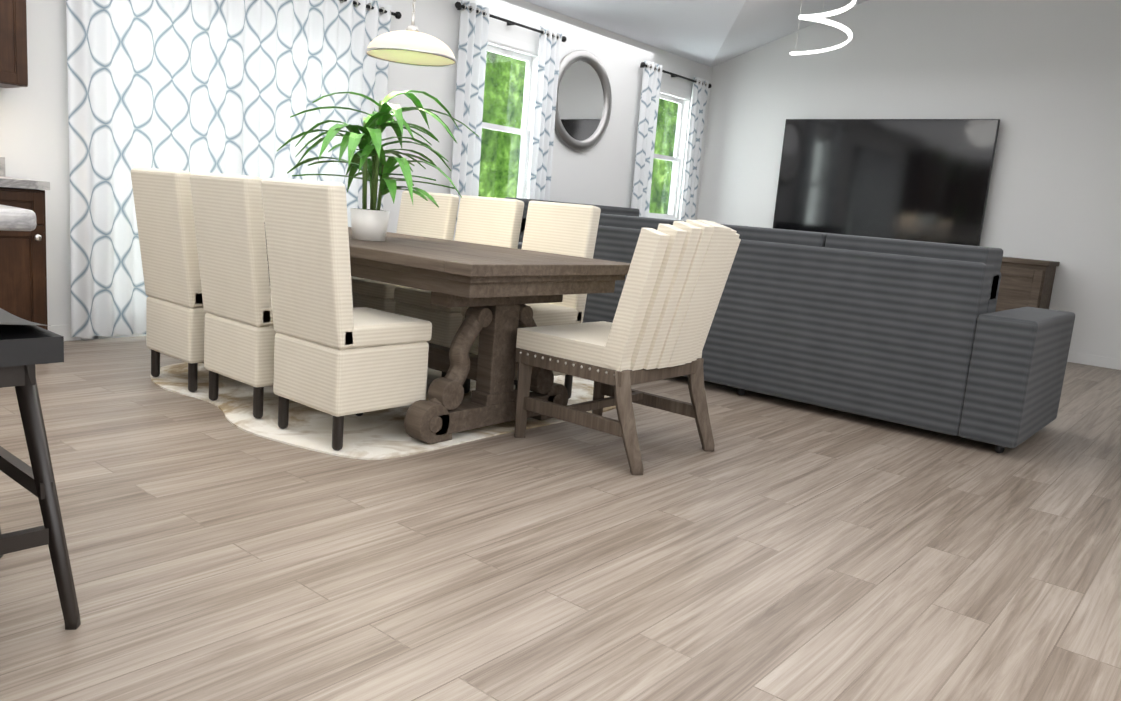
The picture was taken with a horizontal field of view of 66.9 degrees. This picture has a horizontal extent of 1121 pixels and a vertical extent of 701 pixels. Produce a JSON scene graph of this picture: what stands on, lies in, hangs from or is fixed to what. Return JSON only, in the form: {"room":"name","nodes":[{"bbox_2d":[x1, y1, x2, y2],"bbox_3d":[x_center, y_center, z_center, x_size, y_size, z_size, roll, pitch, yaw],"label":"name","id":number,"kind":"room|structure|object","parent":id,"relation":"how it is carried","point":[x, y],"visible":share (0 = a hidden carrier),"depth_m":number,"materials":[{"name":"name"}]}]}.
{"room":"dining room","nodes":[
{"label":"dining room","id":0,"kind":"room"},
{"bbox_2d":[0,0,711,324],"bbox_3d":[-1.875,-1.515,5.831,0.140,2.720,11.080,13,12,38],"label":"wall","id":1,"kind":"structure","parent":0,"point":[34,123],"depth_m":6.63,"materials":[{"name":"white paint"}]},
{"bbox_2d":[0,0,27,87],"bbox_3d":[-3.135,-1.859,3.815,0.322,1.120,1.205,13,12,38],"label":"upper cabinet","id":2,"kind":"object","parent":1,"relation":"attached to","point":[13,48],"visible":1,"depth_m":4.18,"materials":[{"name":"brown wood"}]},
{"bbox_2d":[81,333,145,339],"bbox_3d":[-2.132,-1.193,5.594,0.152,2.125,1.990,13,12,38],"label":"sliding door","id":3,"kind":"structure","parent":1,"relation":"in","point":[113,336],"depth_m":5.11,"materials":[{"name":"white"}]},
{"bbox_2d":[66,0,401,337],"bbox_3d":[-2.027,-1.282,5.497,0.120,2.290,2.352,13,12,38],"label":"door curtain","id":4,"kind":"object","parent":1,"relation":"hanging from","point":[218,86],"visible":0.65,"depth_m":5.12,"materials":[{"name":"white fabric"}]},
{"bbox_2d":[450,0,566,239],"bbox_3d":[-0.500,-1.566,7.298,0.117,2.480,1.342,13,12,38],"label":"window curtain","id":5,"kind":"object","parent":1,"relation":"hanging from","point":[472,55],"visible":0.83,"depth_m":6.95,"materials":[{"name":"white fabric"}]},
{"bbox_2d":[479,31,538,198],"bbox_3d":[-0.542,-1.924,7.317,0.190,1.480,1.010,13,12,38],"label":"living room window","id":6,"kind":"structure","parent":1,"relation":"in","point":[517,49],"depth_m":7.51,"materials":[{"name":"white"}]},
{"bbox_2d":[555,50,611,150],"bbox_3d":[0.203,-2.348,7.998,0.048,0.915,0.915,13,12,38],"label":"round mirror","id":7,"kind":"object","parent":1,"relation":"attached to","point":[583,106],"visible":0.88,"depth_m":8.00,"materials":[{"name":"grey mirror"}]},
{"bbox_2d":[649,83,691,219],"bbox_3d":[1.089,-2.118,9.267,0.190,1.480,1.010,13,12,38],"label":"living room window","id":8,"kind":"structure","parent":1,"relation":"in","point":[682,99],"depth_m":9.51,"materials":[{"name":"white"}]},
{"bbox_2d":[631,60,711,220],"bbox_3d":[1.134,-1.760,9.252,0.117,2.480,1.372,13,12,38],"label":"window curtain","id":9,"kind":"object","parent":1,"relation":"hanging from","point":[647,121],"visible":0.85,"depth_m":8.92,"materials":[{"name":"white fabric"}]},
{"bbox_2d":[0,336,1120,700],"bbox_3d":[0.559,0.417,3.987,6.810,0.060,11.080,13,12,38],"label":"floor","id":10,"kind":"structure","parent":0,"point":[770,548],"depth_m":2.46,"materials":[{"name":"brown wood"}]},
{"bbox_2d":[0,187,47,363],"bbox_3d":[-2.978,-0.384,4.180,0.605,0.868,0.612,13,12,38],"label":"base cabinet","id":11,"kind":"object","parent":10,"relation":"on","point":[23,279],"visible":0.73,"depth_m":4.12,"materials":[{"name":"brown wood"}]},
{"bbox_2d":[0,308,80,629],"bbox_3d":[-1.350,0.248,1.814,0.512,0.684,0.412,13,12,38],"label":"bar stool","id":12,"kind":"object","parent":10,"relation":"on","point":[26,346],"visible":1,"depth_m":1.78,"materials":[{"name":"black wood"}]},
{"bbox_2d":[150,362,615,459],"bbox_3d":[-0.873,0.180,4.474,1.991,0.008,2.138,13,12,38],"label":"dining rug","id":13,"kind":"object","parent":10,"relation":"on","point":[377,435],"visible":0.46,"depth_m":3.68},
{"bbox_2d":[131,168,270,391],"bbox_3d":[-1.711,-0.345,4.101,0.448,1.008,0.530,13,12,38],"label":"dining chair","id":14,"kind":"object","parent":13,"relation":"on","point":[175,313],"visible":0.6,"depth_m":3.89,"materials":[{"name":"fabric"}]},
{"bbox_2d":[190,172,276,418],"bbox_3d":[-1.283,-0.250,3.753,0.448,1.008,0.530,13,12,38],"label":"dining chair","id":15,"kind":"object","parent":13,"relation":"on","point":[240,332],"visible":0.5,"depth_m":3.54,"materials":[{"name":"fabric"}]},
{"bbox_2d":[262,178,431,450],"bbox_3d":[-0.855,-0.155,3.405,0.448,1.008,0.530,13,12,38],"label":"dining chair","id":16,"kind":"object","parent":13,"relation":"on","point":[338,356],"visible":0.96,"depth_m":3.23,"materials":[{"name":"fabric"}]},
{"bbox_2d":[351,190,458,313],"bbox_3d":[-0.969,-0.439,5.019,0.448,1.008,0.530,13,12,38],"label":"dining chair","id":17,"kind":"object","parent":13,"relation":"on","point":[420,216],"visible":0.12,"depth_m":4.99,"materials":[{"name":"fabric"}]},
{"bbox_2d":[203,222,630,443],"bbox_3d":[-0.884,-0.167,4.201,2.300,0.761,1.070,13,12,38],"label":"dining table","id":18,"kind":"object","parent":13,"relation":"on","point":[494,289],"visible":0.48,"depth_m":3.53,"materials":[{"name":"brown wood"}]},
{"bbox_2d":[277,90,478,240],"bbox_3d":[-0.867,-0.865,3.942,0.942,0.697,0.862,13,12,38],"label":"potted plant","id":19,"kind":"object","parent":18,"relation":"on","point":[371,224],"visible":1,"depth_m":3.88,"materials":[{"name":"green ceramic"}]},
{"bbox_2d":[394,195,523,376],"bbox_3d":[-0.572,-0.351,4.696,0.448,1.008,0.530,13,12,38],"label":"dining chair","id":20,"kind":"object","parent":13,"relation":"on","point":[492,221],"visible":0.29,"depth_m":4.65,"materials":[{"name":"fabric"}]},
{"bbox_2d":[461,201,600,398],"bbox_3d":[-0.167,-0.261,4.366,0.448,1.008,0.530,13,12,38],"label":"dining chair","id":21,"kind":"object","parent":13,"relation":"on","point":[563,228],"visible":0.29,"depth_m":4.37,"materials":[{"name":"fabric"}]},
{"bbox_2d":[505,197,638,248],"bbox_3d":[0.306,-0.778,7.610,0.950,1.040,2.100,13,12,38],"label":"loveseat","id":22,"kind":"object","parent":10,"relation":"on","point":[613,210],"visible":0.02,"depth_m":7.56,"materials":[{"name":"fabric"}]},
{"bbox_2d":[514,219,740,474],"bbox_3d":[0.294,-0.076,3.611,0.749,0.995,0.636,13,12,38],"label":"chair","id":23,"kind":"object","parent":10,"relation":"on","point":[658,328],"visible":1,"depth_m":3.37,"materials":[{"name":"fabric"}]},
{"bbox_2d":[582,214,1074,452],"bbox_3d":[1.361,-0.252,5.224,2.970,0.975,1.020,13,12,38],"label":"sofa","id":24,"kind":"object","parent":10,"relation":"on","point":[921,334],"visible":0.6,"depth_m":4.37,"materials":[{"name":"fabric"}]},
{"bbox_2d":[995,257,1059,311],"bbox_3d":[3.396,-0.543,8.231,2.340,0.880,0.492,13,12,38],"label":"tv console","id":25,"kind":"object","parent":10,"relation":"on","point":[1026,282],"visible":0.06,"depth_m":7.43,"materials":[{"name":"brown wood"}]},
{"bbox_2d":[773,119,999,245],"bbox_3d":[3.166,-1.688,8.520,2.100,1.234,0.200,13,12,38],"label":"tv","id":26,"kind":"object","parent":25,"relation":"on","point":[926,180],"visible":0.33,"depth_m":8.43,"materials":[{"name":"black plastic"}]},
{"bbox_3d":[-2.735,0.322,0.134,4.800,0.868,0.698,13,12,38],"label":"base cabinet","id":27,"kind":"object","parent":10,"relation":"on","visible":0},
{"bbox_2d":[0,157,49,189],"bbox_3d":[-3.696,-0.791,3.172,0.627,0.139,3.027,13,12,38],"label":"countertop","id":28,"kind":"structure","parent":27,"relation":"on","point":[10,182],"depth_m":4.03,"materials":[{"name":"stone"}]},
{"bbox_3d":[-1.995,0.107,1.767,1.654,0.868,0.797,13,12,38],"label":"cabinet","id":29,"kind":"object","parent":10,"relation":"on","visible":0},
{"bbox_2d":[0,204,36,230],"bbox_3d":[-1.913,-0.350,1.755,1.720,0.040,0.910,13,12,38],"label":"countertop","id":30,"kind":"structure","parent":29,"relation":"on","point":[15,219],"depth_m":1.54,"materials":[{"name":"stone"}]},
{"bbox_2d":[524,0,867,66],"bbox_3d":[0.880,-3.421,3.337,6.810,2.351,11.080,13,12,38],"label":"ceiling","id":31,"kind":"structure","parent":0,"point":[710,33],"depth_m":7.72,"materials":[{"name":"white paint"}]},
{"bbox_2d":[365,0,455,66],"bbox_3d":[-0.655,-1.897,3.884,0.420,1.077,0.420,13,12,38],"label":"dome pendant light","id":32,"kind":"object","parent":31,"relation":"hanging from","point":[411,44],"visible":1,"depth_m":3.86,"materials":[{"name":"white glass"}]},
{"bbox_2d":[790,0,855,54],"bbox_3d":[1.968,-2.525,6.308,0.432,0.663,0.428,13,12,38],"label":"chandelier","id":33,"kind":"object","parent":31,"relation":"hanging from","point":[818,17],"visible":1,"depth_m":6.36,"materials":[{"name":"white metal"}]},
{"bbox_2d":[696,0,1120,358],"bbox_3d":[4.256,-2.446,7.749,6.510,4.921,0.160,13,12,38],"label":"wall","id":34,"kind":"structure","parent":0,"point":[1040,80],"depth_m":7.88,"materials":[{"name":"white paint"}]},
{"bbox_2d":[1067,351,1120,369],"bbox_3d":[4.015,-0.070,8.100,6.530,0.095,0.014,13,12,38],"label":"baseboard","id":35,"kind":"structure","parent":34,"relation":"attached to","point":[1073,357],"depth_m":7.51,"materials":[{"name":"white"}]},
{"label":"outside","id":36,"kind":"structure","parent":0,"visible":0},
{"bbox_2d":[478,51,677,213],"bbox_3d":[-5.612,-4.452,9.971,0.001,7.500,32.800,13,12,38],"label":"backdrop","id":37,"kind":"structure","parent":36,"point":[489,191],"depth_m":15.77,"materials":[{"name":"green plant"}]}
]}

